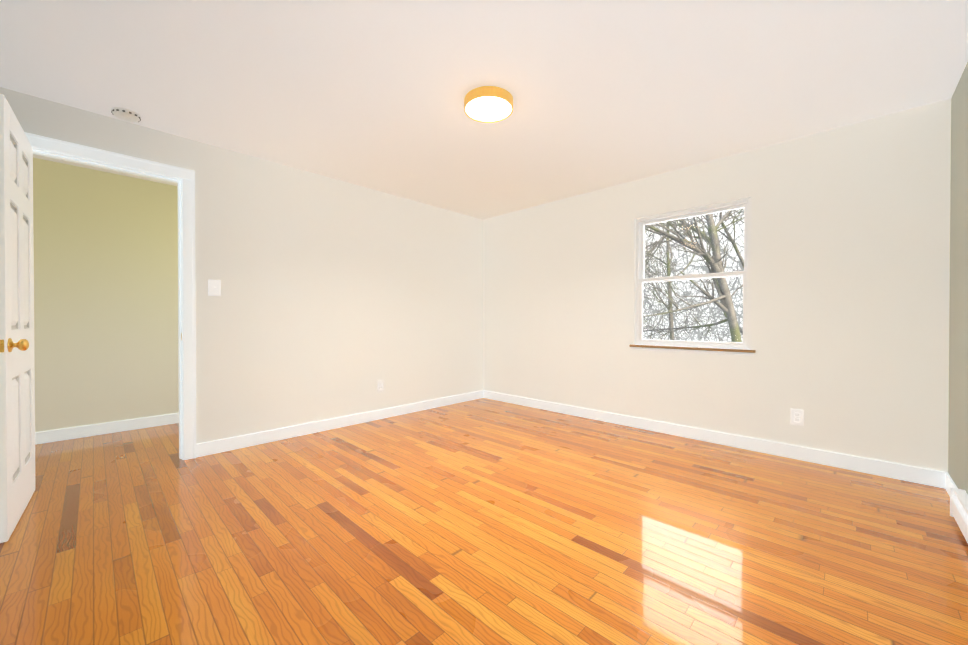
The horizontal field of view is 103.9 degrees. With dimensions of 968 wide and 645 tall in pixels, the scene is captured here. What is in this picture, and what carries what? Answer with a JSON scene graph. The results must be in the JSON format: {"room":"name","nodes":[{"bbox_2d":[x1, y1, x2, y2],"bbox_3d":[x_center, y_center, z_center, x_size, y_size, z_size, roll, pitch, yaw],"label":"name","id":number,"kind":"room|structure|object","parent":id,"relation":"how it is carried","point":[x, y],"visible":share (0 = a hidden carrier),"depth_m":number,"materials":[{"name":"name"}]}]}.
{"room":"empty bedroom","nodes":[
{"label":"empty bedroom","id":0,"kind":"room"},
{"bbox_2d":[33,158,178,431],"bbox_3d":[-3.235,-0.186,3.687,0.120,2.360,4.040,0,1,44],"label":"wall","id":1,"kind":"structure","parent":0,"point":[105,245],"depth_m":3.40,"materials":[{"name":"paint"}]},
{"bbox_2d":[35,413,178,444],"bbox_3d":[-3.188,0.944,3.649,0.013,0.100,3.800,0,1,44],"label":"baseboard","id":2,"kind":"structure","parent":1,"relation":"attached to","point":[42,437],"depth_m":3.40,"materials":[{"name":"paint"}]},
{"bbox_2d":[0,87,482,443],"bbox_3d":[-1.490,-0.185,3.590,0.120,2.360,4.130,0,1,44],"label":"wall","id":3,"kind":"structure","parent":0,"point":[337,298],"depth_m":3.40,"materials":[{"name":"paint"}]},
{"bbox_2d":[0,94,34,542],"bbox_3d":[-2.443,-0.023,1.981,0.157,2.036,0.750,0,1,-43],"label":"door leaf","id":4,"kind":"structure","parent":3,"relation":"in","point":[17,431],"depth_m":1.89,"materials":[{"name":"paint"}]},
{"bbox_2d":[24,132,195,459],"bbox_3d":[-2.508,-0.062,2.544,0.164,2.127,0.894,0,1,44],"label":"door frame","id":5,"kind":"structure","parent":3,"relation":"attached to","point":[183,178],"depth_m":2.77,"materials":[{"name":"paint"}]},
{"bbox_2d":[208,280,220,295],"bbox_3d":[-2.061,-0.273,2.901,0.018,0.120,0.078,0,1,44],"label":"light switch","id":6,"kind":"object","parent":3,"relation":"attached to","point":[214,287],"visible":1,"depth_m":2.90,"materials":[{"name":"white plastic"}]},
{"bbox_2d":[196,390,483,457],"bbox_3d":[-1.086,0.942,3.917,0.017,0.100,3.048,0,1,44],"label":"baseboard","id":7,"kind":"structure","parent":3,"relation":"attached to","point":[222,445],"depth_m":3.48,"materials":[{"name":"paint"}]},
{"bbox_2d":[378,380,383,391],"bbox_3d":[-1.071,0.649,3.934,0.010,0.118,0.072,0,1,44],"label":"outlet","id":8,"kind":"object","parent":3,"relation":"attached to","point":[380,385],"visible":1,"depth_m":3.93,"materials":[{"name":"white plastic"}]},
{"bbox_2d":[0,398,967,644],"bbox_3d":[-0.822,1.053,2.323,5.495,0.100,5.430,0,1,44],"label":"floor","id":9,"kind":"structure","parent":0,"point":[483,521],"depth_m":1.74,"materials":[{"name":"brown wood"}]},
{"bbox_2d":[0,0,967,219],"bbox_3d":[-0.822,-1.387,2.307,5.495,0.060,5.430,0,1,44],"label":"ceiling","id":10,"kind":"structure","parent":0,"point":[370,94],"depth_m":2.08,"materials":[{"name":"paint"}]},
{"bbox_2d":[111,107,140,121],"bbox_3d":[-2.308,-1.337,2.445,0.140,0.041,0.140,0,1,44],"label":"smoke detector","id":11,"kind":"object","parent":10,"relation":"attached to","point":[125,114],"visible":1,"depth_m":2.42,"materials":[{"name":"plastic"}]},
{"bbox_2d":[464,86,512,122],"bbox_3d":[0.028,-1.326,2.312,0.300,0.060,0.300,0,1,44],"label":"flush-mount light","id":12,"kind":"object","parent":10,"relation":"attached to","point":[488,104],"visible":1,"depth_m":2.25,"materials":[{"name":"white glass"}]},
{"bbox_2d":[483,98,950,472],"bbox_3d":[1.472,-0.186,3.733,4.175,2.360,0.200,0,1,44],"label":"wall","id":13,"kind":"structure","parent":0,"point":[850,274],"depth_m":2.83,"materials":[{"name":"paint"}]},
{"bbox_2d":[629,344,755,354],"bbox_3d":[1.770,0.224,3.309,0.990,0.044,0.062,0,1,44],"label":"window sill","id":14,"kind":"structure","parent":13,"relation":"attached to","point":[700,349],"depth_m":3.24,"materials":[{"name":"brown wood"}]},
{"bbox_2d":[634,196,751,348],"bbox_3d":[1.813,-0.399,3.349,0.930,1.210,0.124,0,1,44],"label":"window unit","id":15,"kind":"structure","parent":13,"relation":"in","point":[640,223],"depth_m":3.31,"materials":[{"name":"paint"}]},
{"bbox_2d":[484,390,939,487],"bbox_3d":[1.397,0.944,3.663,3.935,0.100,0.017,0,1,44],"label":"baseboard","id":16,"kind":"structure","parent":13,"relation":"attached to","point":[934,478],"depth_m":2.97,"materials":[{"name":"paint"}]},
{"bbox_2d":[791,409,803,425],"bbox_3d":[2.302,0.690,2.787,0.072,0.118,0.010,0,1,44],"label":"outlet","id":17,"kind":"object","parent":13,"relation":"attached to","point":[796,416],"visible":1,"depth_m":2.79,"materials":[{"name":"white plastic"}]},
{"bbox_2d":[948,62,967,493],"bbox_3d":[1.469,-0.167,0.818,0.120,2.360,3.990,0,1,44],"label":"wall","id":18,"kind":"structure","parent":0,"point":[958,402],"depth_m":2.09,"materials":[{"name":"paint"}]},
{"bbox_2d":[940,471,957,495],"bbox_3d":[2.632,0.954,2.119,0.013,0.100,0.455,0,1,44],"label":"baseboard","id":19,"kind":"structure","parent":18,"relation":"attached to","point":[946,481],"depth_m":2.26,"materials":[{"name":"paint"}]},
{"bbox_2d":[950,487,967,542],"bbox_3d":[1.387,0.938,0.863,0.050,0.150,3.070,0,1,44],"label":"heater","id":20,"kind":"object","parent":18,"relation":"attached to","point":[959,505],"visible":1,"depth_m":1.85,"materials":[{"name":"metal"}]},
{"label":"outside","id":21,"kind":"structure","parent":0,"visible":0},
{"bbox_2d":[643,209,743,341],"bbox_3d":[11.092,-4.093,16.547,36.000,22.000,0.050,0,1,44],"label":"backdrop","id":22,"kind":"structure","parent":21,"point":[722,330],"depth_m":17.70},
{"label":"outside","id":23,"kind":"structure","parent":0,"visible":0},
{"bbox_2d":[643,208,743,341],"bbox_3d":[3.968,-0.752,8.627,4.871,7.886,6.573,0,1,44],"label":"tree","id":24,"kind":"object","parent":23,"point":[714,262],"depth_m":7.33,"materials":[{"name":"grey plant"}]},
{"bbox_2d":[645,220,743,339],"bbox_3d":[4.618,-2.863,12.454,7.678,15.597,7.658,0,1,44],"label":"tree","id":25,"kind":"object","parent":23,"point":[661,299],"depth_m":9.95,"materials":[{"name":"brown plant"}]},
{"bbox_2d":[650,212,743,334],"bbox_3d":[8.213,-4.488,13.179,9.716,18.850,10.758,0,1,44],"label":"tree","id":26,"kind":"object","parent":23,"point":[732,241],"depth_m":12.23,"materials":[{"name":"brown plant"}]}
]}

